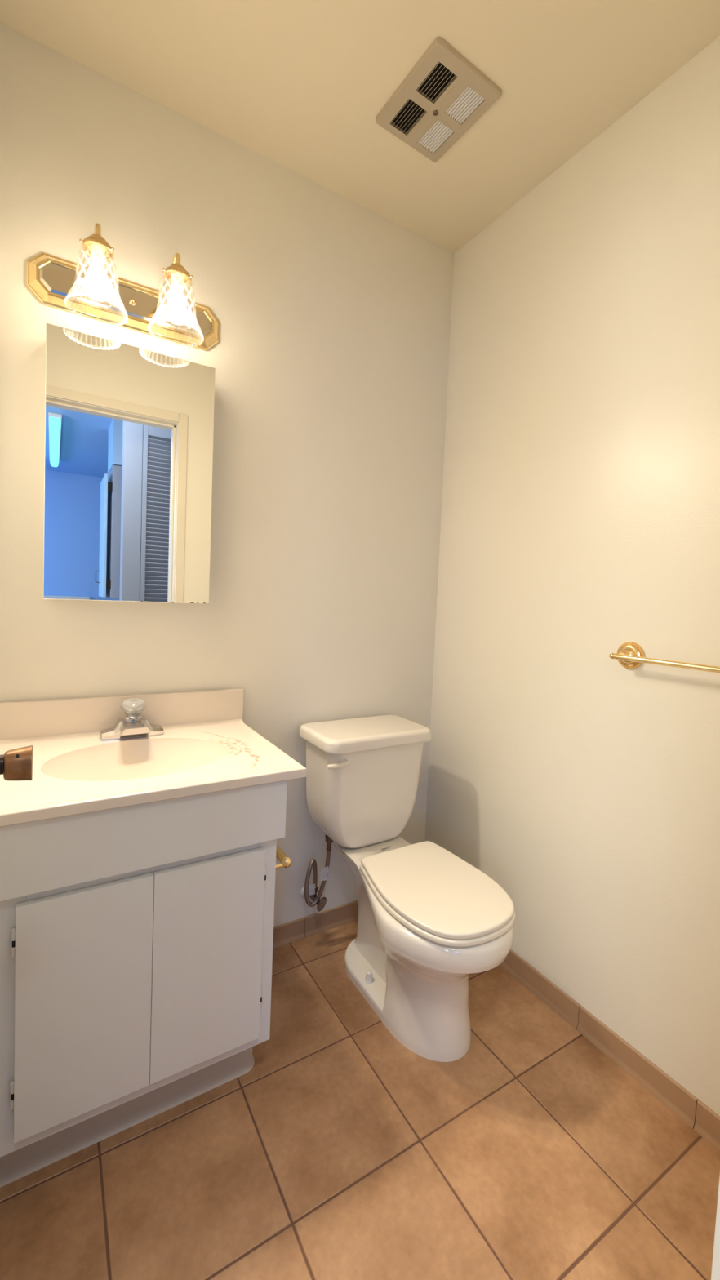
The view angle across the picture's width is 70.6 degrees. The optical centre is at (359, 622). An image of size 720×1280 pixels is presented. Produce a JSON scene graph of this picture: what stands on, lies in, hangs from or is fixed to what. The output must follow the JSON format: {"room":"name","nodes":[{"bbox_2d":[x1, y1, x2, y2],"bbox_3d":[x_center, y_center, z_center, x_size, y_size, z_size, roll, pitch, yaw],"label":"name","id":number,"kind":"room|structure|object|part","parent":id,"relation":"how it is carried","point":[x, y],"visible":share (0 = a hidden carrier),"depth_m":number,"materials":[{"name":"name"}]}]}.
{"room":"bathroom","nodes":[
{"label":"bathroom","id":0,"kind":"room"},
{"bbox_2d":[0,745,32,781],"bbox_3d":[-0.327,0.140,0.398,0.106,2.013,0.610,1,3,-31],"label":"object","id":1,"kind":"structure","parent":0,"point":[16,764],"depth_m":0.62,"materials":[{"name":"brown metal"}]},
{"bbox_3d":[-0.453,0.174,0.614,0.044,0.060,0.060,1,3,-31],"label":"handle","id":2,"kind":"part","parent":1,"relation":"part of","materials":[{"name":"silver"}]},
{"bbox_2d":[0,22,454,926],"bbox_3d":[-0.334,-0.143,1.658,1.630,2.530,0.100,1,3,-31],"label":"wall","id":3,"kind":"structure","parent":0,"point":[330,358],"depth_m":1.57,"materials":[{"name":"paint"}]},
{"bbox_2d":[0,688,244,740],"bbox_3d":[-0.647,0.263,1.428,0.652,0.120,0.021,1,3,-31],"label":"backsplash","id":4,"kind":"structure","parent":3,"relation":"attached to","point":[54,717],"depth_m":1.38,"materials":[{"name":"stone"}]},
{"bbox_2d":[26,222,219,351],"bbox_3d":[-0.562,-0.846,1.282,0.472,0.211,0.212,1,3,-31],"label":"vanity light","id":5,"kind":"object","parent":3,"relation":"attached to","point":[57,282],"visible":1,"depth_m":1.31,"materials":[{"name":"gold metal"}]},
{"bbox_3d":[-0.648,-0.891,1.249,0.042,0.125,0.128,1,3,-31],"label":"arm","id":6,"kind":"part","parent":5,"relation":"part of","materials":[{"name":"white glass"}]},
{"bbox_3d":[-0.621,-0.810,1.203,0.134,0.143,0.134,1,3,-31],"label":"lamp shade","id":7,"kind":"part","parent":5,"relation":"part of","materials":[{"name":"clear glass"}]},
{"bbox_3d":[-0.621,-0.816,1.203,0.045,0.051,0.045,1,3,-31],"label":"light bulb","id":8,"kind":"part","parent":5,"relation":"part of","materials":[{"name":"white glass"}]},
{"bbox_2d":[90,244,105,267],"bbox_3d":[-0.619,-0.863,1.201,0.030,0.042,0.030,1,3,-31],"label":"socket","id":9,"kind":"object","parent":5,"relation":"attached to","point":[97,251],"depth_m":1.19,"materials":[{"name":"white plastic"}]},
{"bbox_3d":[-0.493,-0.889,1.343,0.042,0.125,0.128,1,3,-31],"label":"arm","id":10,"kind":"part","parent":5,"relation":"part of","materials":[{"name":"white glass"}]},
{"bbox_3d":[-0.466,-0.815,1.297,0.045,0.051,0.045,1,3,-31],"label":"light bulb","id":11,"kind":"part","parent":5,"relation":"part of","materials":[{"name":"white glass"}]},
{"bbox_2d":[171,272,183,293],"bbox_3d":[-0.464,-0.861,1.294,0.030,0.042,0.030,1,3,-31],"label":"socket","id":12,"kind":"object","parent":5,"relation":"attached to","point":[177,278],"depth_m":1.28,"materials":[{"name":"white plastic"}]},
{"bbox_2d":[43,323,215,603],"bbox_3d":[-0.611,-0.389,1.370,0.406,0.662,0.070,1,3,-31],"label":"mirror","id":13,"kind":"object","parent":3,"relation":"attached to","point":[129,429],"visible":1,"depth_m":1.33,"materials":[{"name":"white mirror"}]},
{"bbox_2d":[272,899,358,948],"bbox_3d":[-0.102,1.063,1.825,0.822,0.067,0.014,1,3,-31],"label":"baseboard","id":14,"kind":"structure","parent":3,"relation":"attached to","point":[291,931],"depth_m":1.79,"materials":[{"name":"tile"}]},
{"bbox_2d":[300,835,333,911],"bbox_3d":[-0.152,0.835,1.718,0.084,0.258,0.112,1,3,-31],"label":"water supply line","id":15,"kind":"object","parent":3,"relation":"attached to","point":[308,891],"visible":0.96,"depth_m":1.70,"materials":[{"name":"grey metal"}]},
{"bbox_3d":[-0.127,0.940,1.696,0.033,0.043,0.010,1,3,-31],"label":"valve handle","id":16,"kind":"part","parent":15,"relation":"part of","materials":[{"name":"grey metal"}]},
{"bbox_2d":[0,920,719,1279],"bbox_3d":[0.037,1.159,1.022,1.470,0.030,1.580,1,3,-31],"label":"floor","id":17,"kind":"structure","parent":0,"point":[344,1151],"depth_m":1.06,"materials":[{"name":"tile"}]},
{"bbox_2d":[0,780,287,1187],"bbox_3d":[-0.564,0.724,1.241,0.598,0.765,0.485,1,3,-31],"label":"vanity cabinet","id":18,"kind":"object","parent":17,"relation":"on","point":[136,940],"visible":0.92,"depth_m":1.02,"materials":[{"name":"paint"}]},
{"bbox_3d":[-0.532,0.736,0.991,0.234,0.448,0.017,1,3,-31],"label":"door","id":19,"kind":"part","parent":18,"relation":"part of","materials":[{"name":"paint"}]},
{"bbox_3d":[-0.431,0.426,1.026,0.598,0.137,0.020,1,3,-31],"label":"apron panel","id":20,"kind":"part","parent":18,"relation":"part of","materials":[{"name":"paint"}]},
{"bbox_2d":[0,688,306,826],"bbox_3d":[-0.527,0.337,1.227,0.652,0.236,0.499,1,3,-31],"label":"countertop","id":21,"kind":"structure","parent":18,"relation":"on","point":[206,745],"depth_m":1.29,"materials":[{"name":"stone"}]},
{"bbox_2d":[99,697,164,740],"bbox_3d":[-0.605,0.258,1.361,0.158,0.101,0.102,1,3,-31],"label":"faucet","id":22,"kind":"object","parent":21,"relation":"on","point":[132,725],"visible":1,"depth_m":1.35,"materials":[{"name":"silver metal"}]},
{"bbox_3d":[-0.612,0.232,1.373,0.063,0.052,0.062,1,3,-31],"label":"knob","id":23,"kind":"part","parent":22,"relation":"part of","materials":[{"name":"clear plastic"}]},
{"bbox_3d":[-0.595,0.286,1.343,0.071,0.045,0.056,1,3,-31],"label":"spout","id":24,"kind":"part","parent":22,"relation":"part of","materials":[{"name":"silver metal"}]},
{"bbox_3d":[-0.330,0.739,1.113,0.238,0.448,0.017,1,3,-31],"label":"door","id":25,"kind":"part","parent":18,"relation":"part of","materials":[{"name":"paint"}]},
{"bbox_2d":[275,844,291,868],"bbox_3d":[-0.265,0.636,1.397,0.098,0.038,0.188,1,3,-31],"label":"toilet paper holder","id":26,"kind":"object","parent":18,"relation":"attached to","point":[286,862],"visible":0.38,"depth_m":1.35,"materials":[{"name":"gold metal"}]},
{"bbox_3d":[-0.236,0.641,1.327,0.075,0.038,0.038,1,3,-31],"label":"post","id":27,"kind":"part","parent":26,"relation":"part of","materials":[{"name":"gold metal"}]},
{"bbox_2d":[298,715,515,1062],"bbox_3d":[0.131,0.740,1.506,0.402,0.763,0.729,1,3,-31],"label":"toilet","id":28,"kind":"object","parent":17,"relation":"on","point":[429,919],"visible":1,"depth_m":1.44,"materials":[{"name":"beige ceramic"}]},
{"bbox_3d":[-0.065,0.426,1.527,0.077,0.026,0.025,1,3,-31],"label":"flush lever","id":29,"kind":"part","parent":28,"relation":"part of","materials":[{"name":"beige plastic"}]},
{"bbox_3d":[0.012,0.550,1.714,0.374,0.332,0.212,1,3,-31],"label":"tank","id":30,"kind":"part","parent":28,"relation":"part of","materials":[{"name":"beige ceramic"}]},
{"bbox_3d":[0.021,0.364,1.694,0.402,0.042,0.245,1,3,-31],"label":"tank lid","id":31,"kind":"part","parent":28,"relation":"part of","materials":[{"name":"beige ceramic"}]},
{"bbox_3d":[0.131,0.929,1.511,0.366,0.387,0.712,1,3,-31],"label":"bowl","id":32,"kind":"part","parent":28,"relation":"part of","materials":[{"name":"beige ceramic"}]},
{"bbox_3d":[0.208,0.734,1.389,0.328,0.015,0.426,1,3,-31],"label":"seat","id":33,"kind":"part","parent":28,"relation":"part of","materials":[{"name":"beige plastic"}]},
{"bbox_3d":[0.209,0.718,1.389,0.321,0.016,0.419,1,3,-31],"label":"lid","id":34,"kind":"part","parent":28,"relation":"part of","materials":[{"name":"beige plastic"}]},
{"bbox_2d":[0,0,719,253],"bbox_3d":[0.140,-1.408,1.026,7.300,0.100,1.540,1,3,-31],"label":"ceiling","id":35,"kind":"structure","parent":0,"point":[303,86],"depth_m":1.26,"materials":[{"name":"beige paint"}]},
{"bbox_2d":[375,36,502,162],"bbox_3d":[0.203,-1.363,1.348,0.224,0.017,0.258,0,4,-34],"label":"ceiling vent","id":36,"kind":"object","parent":35,"relation":"in","point":[444,94],"visible":1,"depth_m":1.33,"materials":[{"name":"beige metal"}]},
{"bbox_2d":[424,35,719,1115],"bbox_3d":[0.729,-0.083,1.380,0.100,2.530,1.480,1,3,-31],"label":"wall","id":37,"kind":"structure","parent":0,"point":[580,514],"depth_m":1.39,"materials":[{"name":"paint"}]},
{"bbox_2d":[499,949,719,1151],"bbox_3d":[0.598,1.111,1.464,0.014,0.067,1.359,1,3,-31],"label":"baseboard","id":38,"kind":"structure","parent":37,"relation":"attached to","point":[698,1116],"depth_m":1.32,"materials":[{"name":"tile"}]},
{"bbox_2d":[608,641,719,673],"bbox_3d":[0.794,0.100,1.107,0.066,0.071,0.528,1,3,-31],"label":"towel bar","id":39,"kind":"object","parent":37,"relation":"attached to","point":[630,655],"visible":1,"depth_m":1.26,"materials":[{"name":"gold metal"}]},
{"bbox_3d":[0.481,-0.045,0.437,4.500,2.530,0.121,1,3,-31],"label":"wall","id":40,"kind":"structure","parent":0,"visible":0},
{"bbox_2d":[711,1175,719,1279],"bbox_3d":[0.124,0.144,0.235,0.718,2.083,0.147,1,3,-31],"label":"trim","id":41,"kind":"structure","parent":40,"relation":"attached to","point":[715,1274],"depth_m":0.48,"materials":[{"name":"beige paint"}]}
]}

